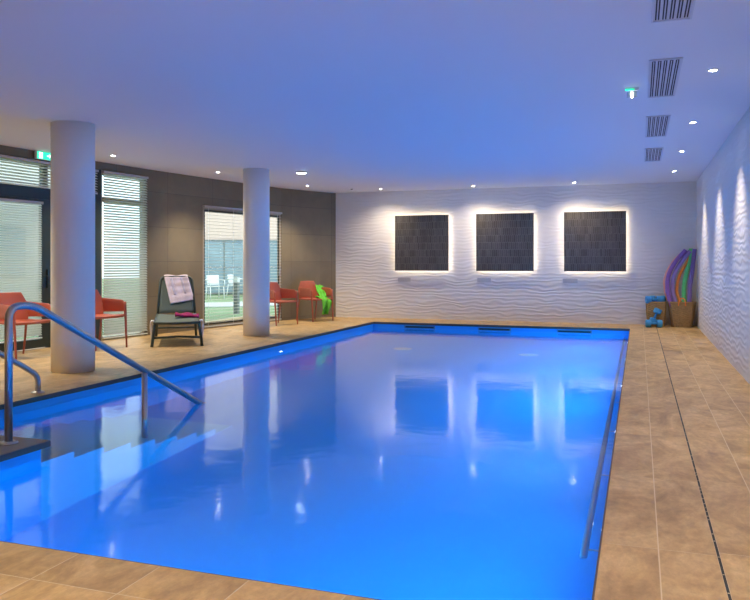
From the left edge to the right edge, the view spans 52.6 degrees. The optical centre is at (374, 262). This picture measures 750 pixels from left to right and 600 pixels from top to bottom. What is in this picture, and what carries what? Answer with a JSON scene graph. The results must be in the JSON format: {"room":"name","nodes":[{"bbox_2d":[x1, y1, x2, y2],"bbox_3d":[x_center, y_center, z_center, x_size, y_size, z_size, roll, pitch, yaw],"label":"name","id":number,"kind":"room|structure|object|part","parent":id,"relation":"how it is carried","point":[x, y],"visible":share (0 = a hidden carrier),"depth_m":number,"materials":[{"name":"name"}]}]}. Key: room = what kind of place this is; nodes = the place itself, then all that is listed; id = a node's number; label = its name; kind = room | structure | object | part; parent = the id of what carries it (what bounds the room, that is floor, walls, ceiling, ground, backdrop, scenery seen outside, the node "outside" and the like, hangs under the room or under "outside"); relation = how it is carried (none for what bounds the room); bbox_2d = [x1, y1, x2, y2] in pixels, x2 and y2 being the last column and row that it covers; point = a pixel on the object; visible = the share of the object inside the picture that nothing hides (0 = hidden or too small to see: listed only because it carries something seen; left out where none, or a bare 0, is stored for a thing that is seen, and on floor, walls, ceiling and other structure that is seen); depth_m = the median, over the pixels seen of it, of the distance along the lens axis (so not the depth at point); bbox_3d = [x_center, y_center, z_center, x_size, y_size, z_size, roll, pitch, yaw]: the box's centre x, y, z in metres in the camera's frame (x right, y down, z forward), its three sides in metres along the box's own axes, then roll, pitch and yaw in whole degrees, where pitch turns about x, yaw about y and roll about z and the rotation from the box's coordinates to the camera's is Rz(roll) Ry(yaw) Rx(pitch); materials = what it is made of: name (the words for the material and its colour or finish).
{"room":"indoor swimming pool","nodes":[
{"label":"indoor swimming pool","id":0,"kind":"room"},
{"bbox_2d":[51,120,94,373],"bbox_3d":[-3.494,-0.175,8.772,0.480,2.850,0.480,0,0,19],"label":"pillar","id":1,"kind":"structure","parent":0,"point":[72,142],"depth_m":8.56,"materials":[{"name":"white paint"}]},
{"bbox_2d":[0,145,335,334],"bbox_3d":[-5.123,-0.175,9.507,0.915,2.890,17.998,0,0,25],"label":"wall","id":2,"kind":"structure","parent":0,"point":[175,202],"depth_m":14.25,"materials":[{"name":"paint"}]},
{"bbox_2d":[0,154,100,346],"bbox_3d":[-5.123,-0.115,10.405,0.130,2.730,3.680,0,0,22],"label":"window","id":3,"kind":"structure","parent":2,"relation":"in","point":[5,189],"depth_m":11.97,"materials":[{"name":"grey metal"}]},
{"bbox_2d":[0,198,43,342],"bbox_3d":[-5.055,0.110,10.504,0.060,1.980,1.122,0,0,22],"label":"blind","id":4,"kind":"object","parent":3,"relation":"attached to","point":[6,262],"visible":0.78,"depth_m":10.69,"materials":[{"name":"grey plastic"}]},
{"bbox_3d":[-5.055,1.091,10.504,0.036,0.018,1.102,0,0,22],"label":"rail","id":5,"kind":"part","parent":4,"relation":"part of","materials":[{"name":"white"}]},
{"bbox_3d":[-5.055,-0.863,10.504,0.060,0.035,1.122,0,0,22],"label":"head rail","id":6,"kind":"part","parent":4,"relation":"part of","materials":[{"name":"grey metal"}]},
{"bbox_2d":[0,195,50,351],"bbox_3d":[-5.033,0.158,10.539,0.135,2.145,1.392,0,0,22],"label":"door","id":7,"kind":"structure","parent":3,"relation":"attached to","point":[45,341],"depth_m":11.05,"materials":[{"name":"grey"}]},
{"bbox_3d":[-4.788,0.235,11.045,0.065,0.270,0.152,0,0,22],"label":"handle","id":8,"kind":"part","parent":7,"relation":"part of","materials":[{"name":"grey metal"}]},
{"bbox_3d":[-5.156,-0.115,10.378,0.070,2.730,3.605,0,0,22],"label":"frame","id":9,"kind":"part","parent":3,"relation":"part of","materials":[{"name":"grey metal"}]},
{"bbox_2d":[0,154,98,193],"bbox_3d":[-5.077,-1.272,10.346,0.061,0.385,3.585,0,0,22],"label":"blind","id":10,"kind":"object","parent":3,"relation":"attached to","point":[2,157],"visible":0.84,"depth_m":10.69,"materials":[{"name":"grey plastic"}]},
{"bbox_3d":[-5.077,-1.089,10.346,0.036,0.018,3.565,0,0,22],"label":"rail","id":11,"kind":"part","parent":10,"relation":"part of","materials":[{"name":"white metal"}]},
{"bbox_3d":[-5.077,-1.448,10.346,0.060,0.035,3.585,0,0,22],"label":"head rail","id":12,"kind":"part","parent":10,"relation":"part of","materials":[{"name":"grey"}]},
{"bbox_3d":[-4.466,-0.115,12.008,0.130,2.730,0.215,0,0,22],"label":"corner post","id":13,"kind":"part","parent":3,"relation":"part of","materials":[{"name":"grey metal"}]},
{"bbox_2d":[101,170,143,339],"bbox_3d":[-4.210,-0.115,12.575,0.070,2.730,1.008,0,0,26],"label":"window","id":14,"kind":"structure","parent":2,"relation":"in","point":[102,198],"depth_m":12.54,"materials":[{"name":"beige"}]},
{"bbox_2d":[101,171,148,338],"bbox_3d":[-4.118,-0.122,12.525,0.060,2.685,0.996,0,0,26],"label":"blind","id":15,"kind":"object","parent":14,"relation":"attached to","point":[107,255],"visible":0.89,"depth_m":12.52,"materials":[{"name":"grey plastic"}]},
{"bbox_3d":[-4.118,-1.448,12.525,0.060,0.035,0.996,0,0,26],"label":"head rail","id":16,"kind":"part","parent":15,"relation":"part of","materials":[{"name":"grey metal"}]},
{"bbox_3d":[-4.118,1.211,12.525,0.036,0.018,0.976,0,0,26],"label":"rail","id":17,"kind":"part","parent":15,"relation":"part of","materials":[{"name":"white metal"}]},
{"bbox_2d":[203,207,280,328],"bbox_3d":[-2.647,0.095,15.296,0.067,2.310,2.389,0,0,31],"label":"window","id":18,"kind":"structure","parent":2,"relation":"in","point":[213,210],"depth_m":14.87,"materials":[{"name":"beige"}]},
{"bbox_2d":[203,205,281,326],"bbox_3d":[-2.618,0.072,15.261,0.061,2.295,2.359,0,0,31],"label":"blind","id":19,"kind":"object","parent":18,"relation":"attached to","point":[205,206],"visible":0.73,"depth_m":14.88,"materials":[{"name":"grey plastic"}]},
{"bbox_3d":[-3.153,0.083,14.358,0.004,2.255,0.003,0,0,31],"label":"cord","id":20,"kind":"part","parent":19,"relation":"part of","materials":[{"name":"white"}]},
{"bbox_3d":[-2.795,0.083,14.959,0.004,2.255,0.003,0,0,31],"label":"cord","id":21,"kind":"part","parent":19,"relation":"part of","materials":[{"name":"white plastic"}]},
{"bbox_3d":[-2.618,-1.058,15.261,0.060,0.035,2.359,0,0,31],"label":"head rail","id":22,"kind":"part","parent":19,"relation":"part of","materials":[{"name":"grey metal"}]},
{"bbox_3d":[-2.618,1.211,15.261,0.036,0.018,2.339,0,0,31],"label":"rail","id":23,"kind":"part","parent":19,"relation":"part of","materials":[{"name":"white"}]},
{"bbox_3d":[-2.079,0.083,16.161,0.004,2.255,0.003,0,0,31],"label":"cord","id":24,"kind":"part","parent":19,"relation":"part of","materials":[{"name":"white plastic"}]},
{"bbox_2d":[243,168,269,335],"bbox_3d":[-2.044,-0.175,13.059,0.452,2.850,0.452,0,0,19],"label":"pillar","id":25,"kind":"structure","parent":0,"point":[256,181],"depth_m":12.87,"materials":[{"name":"white paint"}]},
{"bbox_2d":[0,0,749,192],"bbox_3d":[-1.107,-1.675,8.116,9.970,0.150,18.200,0,0,19],"label":"ceiling","id":26,"kind":"structure","parent":0,"point":[357,95],"depth_m":6.81,"materials":[{"name":"white paint"}]},
{"bbox_2d":[35,151,50,160],"bbox_3d":[-4.760,-1.538,10.975,0.056,0.115,0.380,0,0,22],"label":"exit sign","id":27,"kind":"object","parent":26,"relation":"attached to","point":[40,155],"visible":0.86,"depth_m":10.90,"materials":[{"name":"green plastic"}]},
{"bbox_2d":[296,171,306,173],"bbox_3d":[-1.292,-1.577,13.316,0.200,0.045,0.090,0,0,-9],"label":"emergency light","id":28,"kind":"object","parent":26,"relation":"attached to","point":[297,172],"visible":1,"depth_m":13.28,"materials":[{"name":"grey plastic"}]},
{"bbox_2d":[625,87,638,97],"bbox_3d":[2.357,-1.555,6.950,0.120,0.090,0.063,0,0,19],"label":"emergency light","id":29,"kind":"object","parent":26,"relation":"attached to","point":[631,92],"visible":1,"depth_m":6.94,"materials":[{"name":"white plastic"}]},
{"bbox_2d":[627,91,636,97],"bbox_3d":[2.357,-1.542,6.951,0.090,0.055,0.016,0,0,19],"label":"diffuser","id":30,"kind":"object","parent":29,"relation":"attached to","point":[630,94],"depth_m":6.94,"materials":[{"name":"grey plastic"}]},
{"bbox_2d":[644,148,663,161],"bbox_3d":[4.131,-1.593,11.252,0.250,0.011,1.420,0,0,19],"label":"ceiling vent","id":31,"kind":"object","parent":26,"relation":"in","point":[650,154],"visible":1,"depth_m":11.20,"materials":[{"name":"white metal"}]},
{"bbox_2d":[645,115,670,136],"bbox_3d":[3.317,-1.593,8.915,0.250,0.011,1.420,0,0,19],"label":"ceiling vent","id":32,"kind":"object","parent":26,"relation":"in","point":[656,126],"visible":1,"depth_m":8.83,"materials":[{"name":"white metal"}]},
{"bbox_2d":[647,57,682,97],"bbox_3d":[2.514,-1.593,6.611,0.250,0.011,1.420,0,0,19],"label":"ceiling vent","id":33,"kind":"object","parent":26,"relation":"in","point":[663,74],"visible":1,"depth_m":6.50,"materials":[{"name":"white metal"}]},
{"bbox_2d":[651,0,695,22],"bbox_3d":[1.717,-1.593,4.321,0.250,0.011,1.420,0,0,19],"label":"ceiling vent","id":34,"kind":"object","parent":26,"relation":"in","point":[662,10],"visible":1,"depth_m":4.79,"materials":[{"name":"white metal"}]},
{"bbox_2d":[0,315,749,599],"bbox_3d":[-1.170,1.300,8.164,9.820,0.100,17.850,0,0,19],"label":"floor","id":35,"kind":"structure","parent":0,"point":[657,544],"depth_m":4.29,"materials":[{"name":"beige tile"}]},
{"bbox_2d":[0,350,44,393],"bbox_3d":[-3.515,0.759,6.508,0.124,0.982,1.784,0,0,19],"label":"handrail","id":36,"kind":"object","parent":35,"relation":"on","point":[16,362],"visible":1,"depth_m":7.19,"materials":[{"name":"silver metal"}]},
{"bbox_2d":[0,292,50,358],"bbox_3d":[-4.691,0.827,10.032,0.591,0.851,0.632,0,0,27],"label":"armchair","id":37,"kind":"object","parent":35,"relation":"on","point":[20,317],"visible":0.64,"depth_m":10.19,"materials":[{"name":"red plastic"}]},
{"bbox_3d":[-4.806,0.636,9.787,0.444,0.209,0.014,0,0,31],"label":"armrest","id":38,"kind":"part","parent":37,"relation":"part of","materials":[{"name":"pink plastic"}]},
{"bbox_3d":[-4.888,0.591,10.134,0.133,0.379,0.554,0,0,27],"label":"backrest","id":39,"kind":"part","parent":37,"relation":"part of","materials":[{"name":"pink plastic"}]},
{"bbox_3d":[-4.601,0.914,9.656,0.086,0.674,0.046,0,0,27],"label":"leg","id":40,"kind":"part","parent":37,"relation":"part of","materials":[{"name":"pink plastic"}]},
{"bbox_3d":[-4.676,0.791,10.025,0.468,0.045,0.506,0,0,27],"label":"seat","id":41,"kind":"part","parent":37,"relation":"part of","materials":[{"name":"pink plastic"}]},
{"bbox_3d":[-4.785,0.930,10.369,0.114,0.644,0.054,0,0,27],"label":"leg","id":42,"kind":"part","parent":37,"relation":"part of","materials":[{"name":"pink plastic"}]},
{"bbox_3d":[-4.463,0.784,9.915,0.037,0.033,0.568,0,0,27],"label":"rail","id":43,"kind":"part","parent":37,"relation":"part of","materials":[{"name":"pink plastic"}]},
{"bbox_3d":[-4.558,0.636,10.269,0.444,0.209,0.014,0,0,23],"label":"armrest","id":44,"kind":"part","parent":37,"relation":"part of","materials":[{"name":"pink plastic"}]},
{"bbox_2d":[95,289,127,350],"bbox_3d":[-4.051,0.827,11.080,0.591,0.851,0.632,0,0,29],"label":"armchair","id":45,"kind":"object","parent":35,"relation":"on","point":[102,305],"visible":0.44,"depth_m":11.29,"materials":[{"name":"red plastic"}]},
{"bbox_3d":[-4.245,0.591,11.188,0.133,0.379,0.554,0,0,29],"label":"backrest","id":46,"kind":"part","parent":45,"relation":"part of","materials":[{"name":"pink plastic"}]},
{"bbox_3d":[-4.135,0.930,11.420,0.114,0.644,0.054,0,0,29],"label":"leg","id":47,"kind":"part","parent":45,"relation":"part of","materials":[{"name":"pink plastic"}]},
{"bbox_3d":[-4.036,0.791,11.072,0.468,0.045,0.506,0,0,29],"label":"seat","id":48,"kind":"part","parent":45,"relation":"part of","materials":[{"name":"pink plastic"}]},
{"bbox_3d":[-3.826,0.784,10.956,0.037,0.033,0.568,0,0,29],"label":"rail","id":49,"kind":"part","parent":45,"relation":"part of","materials":[{"name":"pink plastic"}]},
{"bbox_3d":[-3.910,0.636,11.312,0.444,0.209,0.014,0,0,25],"label":"armrest","id":50,"kind":"part","parent":45,"relation":"part of","materials":[{"name":"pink plastic"}]},
{"bbox_3d":[-3.688,0.914,11.214,0.086,0.674,0.046,0,0,29],"label":"leg","id":51,"kind":"part","parent":45,"relation":"part of","materials":[{"name":"pink plastic"}]},
{"bbox_2d":[150,276,203,346],"bbox_3d":[-3.165,0.743,12.099,0.797,1.042,1.747,0,0,-15],"label":"sun lounger","id":52,"kind":"object","parent":35,"relation":"on","point":[163,303],"visible":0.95,"depth_m":12.48,"materials":[{"name":"grey plastic"}]},
{"bbox_3d":[-3.365,1.026,11.449,0.086,0.325,0.143,0,0,-37],"label":"armrest","id":53,"kind":"part","parent":52,"relation":"part of","materials":[{"name":"white plastic"}]},
{"bbox_3d":[-3.278,1.071,11.225,0.049,0.366,0.134,0,0,15],"label":"leg","id":54,"kind":"part","parent":52,"relation":"part of","materials":[{"name":"grey plastic"}]},
{"bbox_3d":[-3.305,0.540,12.619,0.638,0.636,0.315,0,0,-15],"label":"frame","id":55,"kind":"part","parent":52,"relation":"part of","materials":[{"name":"grey plastic"}]},
{"bbox_2d":[164,275,192,303],"bbox_3d":[-3.278,0.445,12.680,0.495,0.481,0.261,0,0,-15],"label":"towel","id":56,"kind":"object","parent":52,"relation":"on","point":[179,289],"visible":1,"depth_m":12.65,"materials":[{"name":"grey fabric"}]},
{"bbox_2d":[175,312,199,317],"bbox_3d":[-2.980,0.827,12.032,0.378,0.094,0.300,0,0,-15],"label":"towel","id":57,"kind":"object","parent":52,"relation":"on","point":[186,314],"visible":1,"depth_m":11.95,"materials":[{"name":"pink fabric"}]},
{"bbox_3d":[-2.628,1.071,11.400,0.134,0.366,0.049,0,0,44],"label":"leg","id":58,"kind":"part","parent":52,"relation":"part of","materials":[{"name":"grey plastic"}]},
{"bbox_3d":[-2.665,1.026,11.638,0.086,0.325,0.143,0,0,7],"label":"armrest","id":59,"kind":"part","parent":52,"relation":"part of","materials":[{"name":"white plastic"}]},
{"bbox_2d":[270,282,297,325],"bbox_3d":[-1.965,0.827,15.317,0.591,0.851,0.632,0,0,42],"label":"armchair","id":60,"kind":"object","parent":35,"relation":"on","point":[277,293],"visible":0.7,"depth_m":15.46,"materials":[{"name":"red plastic"}]},
{"bbox_3d":[-2.137,0.636,15.108,0.014,0.209,0.444,0,0,-44],"label":"armrest","id":61,"kind":"part","parent":60,"relation":"part of","materials":[{"name":"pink plastic"}]},
{"bbox_3d":[-1.971,0.914,14.931,0.086,0.674,0.046,0,0,42],"label":"leg","id":62,"kind":"part","parent":60,"relation":"part of","materials":[{"name":"pink plastic"}]},
{"bbox_3d":[-2.132,0.591,15.465,0.133,0.379,0.554,0,0,42],"label":"backrest","id":63,"kind":"part","parent":60,"relation":"part of","materials":[{"name":"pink plastic"}]},
{"bbox_3d":[-1.773,0.784,15.147,0.037,0.033,0.568,0,0,42],"label":"rail","id":64,"kind":"part","parent":60,"relation":"part of","materials":[{"name":"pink plastic"}]},
{"bbox_3d":[-1.778,0.636,15.513,0.444,0.209,0.014,0,0,38],"label":"armrest","id":65,"kind":"part","parent":60,"relation":"part of","materials":[{"name":"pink plastic"}]},
{"bbox_3d":[-1.582,0.914,15.369,0.086,0.674,0.046,0,0,42],"label":"leg","id":66,"kind":"part","parent":60,"relation":"part of","materials":[{"name":"pink plastic"}]},
{"bbox_2d":[0,324,628,417],"bbox_3d":[0.343,2.071,9.284,5.640,1.559,12.940,0,0,19],"label":"basin","id":67,"kind":"object","parent":35,"relation":"in","point":[24,408],"visible":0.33,"depth_m":10.14,"materials":[{"name":"blue tile"}]},
{"bbox_2d":[0,435,50,470],"bbox_3d":[-3.206,2.000,4.798,1.380,1.500,1.634,0,0,19],"label":"platform","id":68,"kind":"object","parent":67,"relation":"in","point":[26,450],"visible":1,"depth_m":5.16,"materials":[{"name":"grey tile"}]},
{"bbox_2d":[0,302,203,444],"bbox_3d":[-2.118,1.239,6.324,0.126,1.922,2.435,0,0,21],"label":"handrail","id":69,"kind":"object","parent":68,"relation":"on","point":[8,321],"visible":0.77,"depth_m":5.50,"materials":[{"name":"silver metal"}]},
{"bbox_3d":[-2.008,1.580,6.608,0.051,1.240,0.051,0,0,19],"label":"support post","id":70,"kind":"part","parent":69,"relation":"part of","materials":[{"name":"silver metal"}]},
{"bbox_2d":[0,327,628,599],"bbox_3d":[0.343,2.075,9.284,5.180,1.410,12.480,0,0,19],"label":"pool water","id":71,"kind":"object","parent":67,"relation":"in","point":[376,463],"visible":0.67,"depth_m":4.97,"materials":[{"name":"blue liquid"}]},
{"bbox_2d":[404,325,434,328],"bbox_3d":[0.921,1.335,15.658,0.660,0.058,0.019,0,0,19],"label":"skimmer","id":72,"kind":"object","parent":67,"relation":"attached to","point":[405,326],"visible":1,"depth_m":15.65,"materials":[{"name":"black plastic"}]},
{"bbox_2d":[478,327,510,330],"bbox_3d":[2.385,1.335,15.148,0.660,0.058,0.019,0,0,19],"label":"skimmer","id":73,"kind":"object","parent":67,"relation":"attached to","point":[479,328],"visible":1,"depth_m":15.14,"materials":[{"name":"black plastic"}]},
{"bbox_2d":[557,330,591,333],"bbox_3d":[3.849,1.335,14.638,0.660,0.058,0.019,0,0,19],"label":"skimmer","id":74,"kind":"object","parent":67,"relation":"attached to","point":[558,331],"visible":1,"depth_m":14.63,"materials":[{"name":"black plastic"}]},
{"bbox_2d":[0,322,629,599],"bbox_3d":[0.343,1.274,9.284,5.148,0.043,12.448,0,0,19],"label":"trim","id":75,"kind":"structure","parent":35,"relation":"attached to","point":[79,389],"depth_m":8.93,"materials":[{"name":"grey tile"}]},
{"bbox_2d":[296,281,333,321],"bbox_3d":[-1.305,0.827,16.316,0.591,0.851,0.632,0,0,44],"label":"armchair","id":76,"kind":"object","parent":35,"relation":"on","point":[306,290],"visible":0.91,"depth_m":16.34,"materials":[{"name":"red plastic"}]},
{"bbox_3d":[-1.487,0.636,16.115,0.014,0.209,0.444,0,0,-42],"label":"armrest","id":77,"kind":"part","parent":76,"relation":"part of","materials":[{"name":"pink plastic"}]},
{"bbox_3d":[-1.464,0.591,16.471,0.133,0.379,0.554,0,0,44],"label":"backrest","id":78,"kind":"part","parent":76,"relation":"part of","materials":[{"name":"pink plastic"}]},
{"bbox_3d":[-1.329,0.914,15.930,0.086,0.674,0.046,0,0,44],"label":"leg","id":79,"kind":"part","parent":76,"relation":"part of","materials":[{"name":"pink plastic"}]},
{"bbox_2d":[315,285,331,314],"bbox_3d":[-1.153,0.798,16.314,0.304,0.633,0.583,0,0,-28],"label":"towel","id":80,"kind":"object","parent":76,"relation":"hanging from","point":[326,303],"visible":1,"depth_m":16.18,"materials":[{"name":"green fabric"}]},
{"bbox_3d":[-1.108,0.636,16.503,0.444,0.209,0.014,0,0,40],"label":"armrest","id":81,"kind":"part","parent":76,"relation":"part of","materials":[{"name":"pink plastic"}]},
{"bbox_3d":[-0.919,0.914,16.349,0.086,0.674,0.046,0,0,44],"label":"leg","id":82,"kind":"part","parent":76,"relation":"part of","materials":[{"name":"pink plastic"}]},
{"bbox_2d":[645,320,662,327],"bbox_3d":[5.353,1.172,14.549,0.300,0.144,0.144,0,0,12],"label":"dumbbell","id":83,"kind":"object","parent":35,"relation":"on","point":[648,323],"visible":1,"depth_m":14.50,"materials":[{"name":"blue plastic"}]},
{"bbox_2d":[649,308,661,321],"bbox_3d":[5.429,1.035,14.676,0.252,0.326,0.149,0,0,2],"label":"dumbbell","id":84,"kind":"object","parent":35,"relation":"on","point":[656,311],"visible":0.91,"depth_m":14.62,"materials":[{"name":"blue plastic"}]},
{"bbox_2d":[646,301,666,326],"bbox_3d":[5.537,1.007,14.940,0.413,0.486,0.413,0,0,19],"label":"wicker basket","id":85,"kind":"object","parent":35,"relation":"on","point":[650,306],"visible":0.64,"depth_m":14.78,"materials":[{"name":"brown wicker"}]},
{"bbox_2d":[645,296,661,303],"bbox_3d":[5.458,0.730,14.851,0.300,0.147,0.147,0,0,5],"label":"dumbbell","id":86,"kind":"object","parent":85,"relation":"on","point":[648,299],"visible":1,"depth_m":14.80,"materials":[{"name":"blue plastic"}]},
{"bbox_2d":[651,295,665,301],"bbox_3d":[5.600,0.730,15.014,0.300,0.147,0.147,0,0,34],"label":"dumbbell","id":87,"kind":"object","parent":85,"relation":"on","point":[652,297],"visible":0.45,"depth_m":14.92,"materials":[{"name":"blue plastic"}]},
{"bbox_2d":[667,298,696,327],"bbox_3d":[5.966,0.962,14.742,0.535,0.576,0.568,0,0,19],"label":"wicker basket","id":88,"kind":"object","parent":35,"relation":"on","point":[681,314],"visible":0.95,"depth_m":14.57,"materials":[{"name":"brown wicker"}]},
{"bbox_2d":[663,253,679,300],"bbox_3d":[5.846,0.515,14.898,0.343,1.392,0.195,0,0,19],"label":"noodle","id":89,"kind":"object","parent":88,"relation":"in","point":[664,278],"visible":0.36,"depth_m":14.92,"materials":[{"name":"plastic"}]},
{"bbox_2d":[665,249,686,307],"bbox_3d":[5.861,0.474,14.730,0.417,1.479,0.153,0,0,6],"label":"noodle","id":90,"kind":"object","parent":88,"relation":"in","point":[667,280],"visible":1,"depth_m":14.73,"materials":[{"name":"purple plastic"}]},
{"bbox_2d":[670,250,691,301],"bbox_3d":[5.958,0.481,14.750,0.410,1.453,0.144,0,0,4],"label":"noodle","id":91,"kind":"object","parent":88,"relation":"in","point":[674,274],"visible":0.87,"depth_m":14.74,"materials":[{"name":"purple plastic"}]},
{"bbox_2d":[675,256,688,301],"bbox_3d":[6.032,0.495,14.780,0.335,1.413,0.116,0,0,-2],"label":"noodle","id":92,"kind":"object","parent":88,"relation":"in","point":[686,262],"visible":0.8,"depth_m":14.78,"materials":[{"name":"orange plastic"}]},
{"bbox_2d":[681,248,691,301],"bbox_3d":[6.072,0.465,14.740,0.268,1.478,0.115,0,0,-15],"label":"noodle","id":93,"kind":"object","parent":88,"relation":"in","point":[685,277],"visible":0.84,"depth_m":14.71,"materials":[{"name":"green plastic"}]},
{"bbox_2d":[687,249,696,301],"bbox_3d":[6.098,0.473,14.658,0.286,1.474,0.150,0,0,-4],"label":"noodle","id":94,"kind":"object","parent":88,"relation":"in","point":[694,251],"visible":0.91,"depth_m":14.64,"materials":[{"name":"plastic"}]},
{"bbox_2d":[656,327,731,599],"bbox_3d":[2.716,1.265,6.826,0.011,0.030,17.680,0,0,19],"label":"floor drain","id":95,"kind":"object","parent":35,"relation":"in","point":[700,489],"visible":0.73,"depth_m":3.90,"materials":[{"name":"black dark metal"}]},
{"bbox_2d":[336,181,695,325],"bbox_3d":[2.703,-0.175,16.319,8.170,2.890,0.200,0,0,19],"label":"wall","id":96,"kind":"structure","parent":0,"point":[660,217],"depth_m":16.11,"materials":[{"name":"white paint"}]},
{"bbox_2d":[398,277,410,281],"bbox_3d":[0.653,0.380,16.924,0.300,0.090,0.006,0,0,19],"label":"plaque","id":97,"kind":"object","parent":96,"relation":"attached to","point":[401,279],"visible":1,"depth_m":16.92,"materials":[{"name":"grey"}]},
{"bbox_2d":[395,215,448,270],"bbox_3d":[1.036,-0.430,16.733,1.220,1.222,0.110,0,0,19],"label":"wall panel","id":98,"kind":"object","parent":96,"relation":"attached to","point":[421,241],"visible":1,"depth_m":16.67,"materials":[{"name":"tile"}]},
{"bbox_2d":[477,278,490,281],"bbox_3d":[2.353,0.380,16.332,0.300,0.090,0.006,0,0,19],"label":"plaque","id":99,"kind":"object","parent":96,"relation":"attached to","point":[478,279],"visible":1,"depth_m":16.33,"materials":[{"name":"grey"}]},
{"bbox_2d":[476,213,533,270],"bbox_3d":[2.764,-0.430,16.131,1.220,1.222,0.110,0,0,19],"label":"wall panel","id":100,"kind":"object","parent":96,"relation":"attached to","point":[504,241],"visible":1,"depth_m":16.07,"materials":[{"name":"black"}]},
{"bbox_2d":[563,279,577,282],"bbox_3d":[4.052,0.380,15.740,0.300,0.090,0.006,0,0,19],"label":"plaque","id":101,"kind":"object","parent":96,"relation":"attached to","point":[564,280],"visible":1,"depth_m":15.73,"materials":[{"name":"grey"}]},
{"bbox_2d":[564,211,625,270],"bbox_3d":[4.502,-0.430,15.526,1.220,1.222,0.110,0,0,19],"label":"wall panel","id":102,"kind":"object","parent":96,"relation":"attached to","point":[593,241],"visible":1,"depth_m":15.47,"materials":[{"name":"black"}]},
{"bbox_2d":[696,106,749,383],"bbox_3d":[3.539,-0.175,6.604,0.200,2.890,18.000,0,0,19],"label":"wall","id":103,"kind":"structure","parent":0,"point":[723,188],"depth_m":9.81,"materials":[{"name":"white paint"}]},
{"label":"outside","id":104,"kind":"structure","parent":0,"visible":0},
{"bbox_2d":[0,278,276,341],"bbox_3d":[-19.903,1.320,22.816,37.400,0.100,70.000,0,0,19],"label":"lawn","id":105,"kind":"structure","parent":104,"point":[221,311],"depth_m":20.48,"materials":[{"name":"green plant"}]},
{"bbox_2d":[0,160,50,300],"bbox_3d":[-12.756,-2.480,15.562,4.070,7.500,14.000,0,0,19],"label":"building","id":106,"kind":"structure","parent":105,"relation":"on","point":[0,160],"depth_m":19.70,"materials":[{"name":"grey"}]},
{"bbox_2d":[205,275,224,298],"bbox_3d":[-5.599,0.860,26.509,0.574,0.825,0.540,0,0,-32],"label":"garden chair","id":107,"kind":"object","parent":105,"relation":"on","point":[212,278],"visible":0.88,"depth_m":26.67,"materials":[{"name":"white plastic"}]},
{"bbox_3d":[-5.713,0.619,26.688,0.460,0.343,0.114,0,0,-32],"label":"backrest","id":108,"kind":"part","parent":107,"relation":"part of","materials":[{"name":"white plastic"}]},
{"bbox_2d":[226,274,242,296],"bbox_3d":[-5.181,0.860,28.203,0.540,0.825,0.574,0,0,18],"label":"garden chair","id":109,"kind":"object","parent":105,"relation":"on","point":[230,279],"visible":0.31,"depth_m":28.19,"materials":[{"name":"white plastic"}]},
{"bbox_3d":[-5.384,0.619,28.267,0.114,0.343,0.460,0,0,18],"label":"backrest","id":110,"kind":"part","parent":109,"relation":"part of","materials":[{"name":"white plastic"}]},
{"bbox_2d":[234,277,239,313],"bbox_3d":[-3.435,0.820,18.800,0.120,0.900,0.120,0,0,19],"label":"bollard light","id":111,"kind":"object","parent":105,"relation":"on","point":[236,284],"visible":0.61,"depth_m":18.75,"materials":[{"name":"grey metal"}]},
{"bbox_2d":[205,302,276,306],"bbox_3d":[-3.978,1.259,23.000,5.483,0.012,2.400,0,0,-21],"label":"path","id":112,"kind":"structure","parent":105,"relation":"on","point":[213,304],"depth_m":22.61,"materials":[{"name":"white concrete"}]},
{"bbox_2d":[205,212,276,293],"bbox_3d":[-3.562,-2.500,31.965,10.686,7.500,4.070,0,0,0],"label":"building","id":113,"kind":"structure","parent":105,"relation":"on","point":[219,250],"depth_m":29.93,"materials":[{"name":"grey"}]}
]}

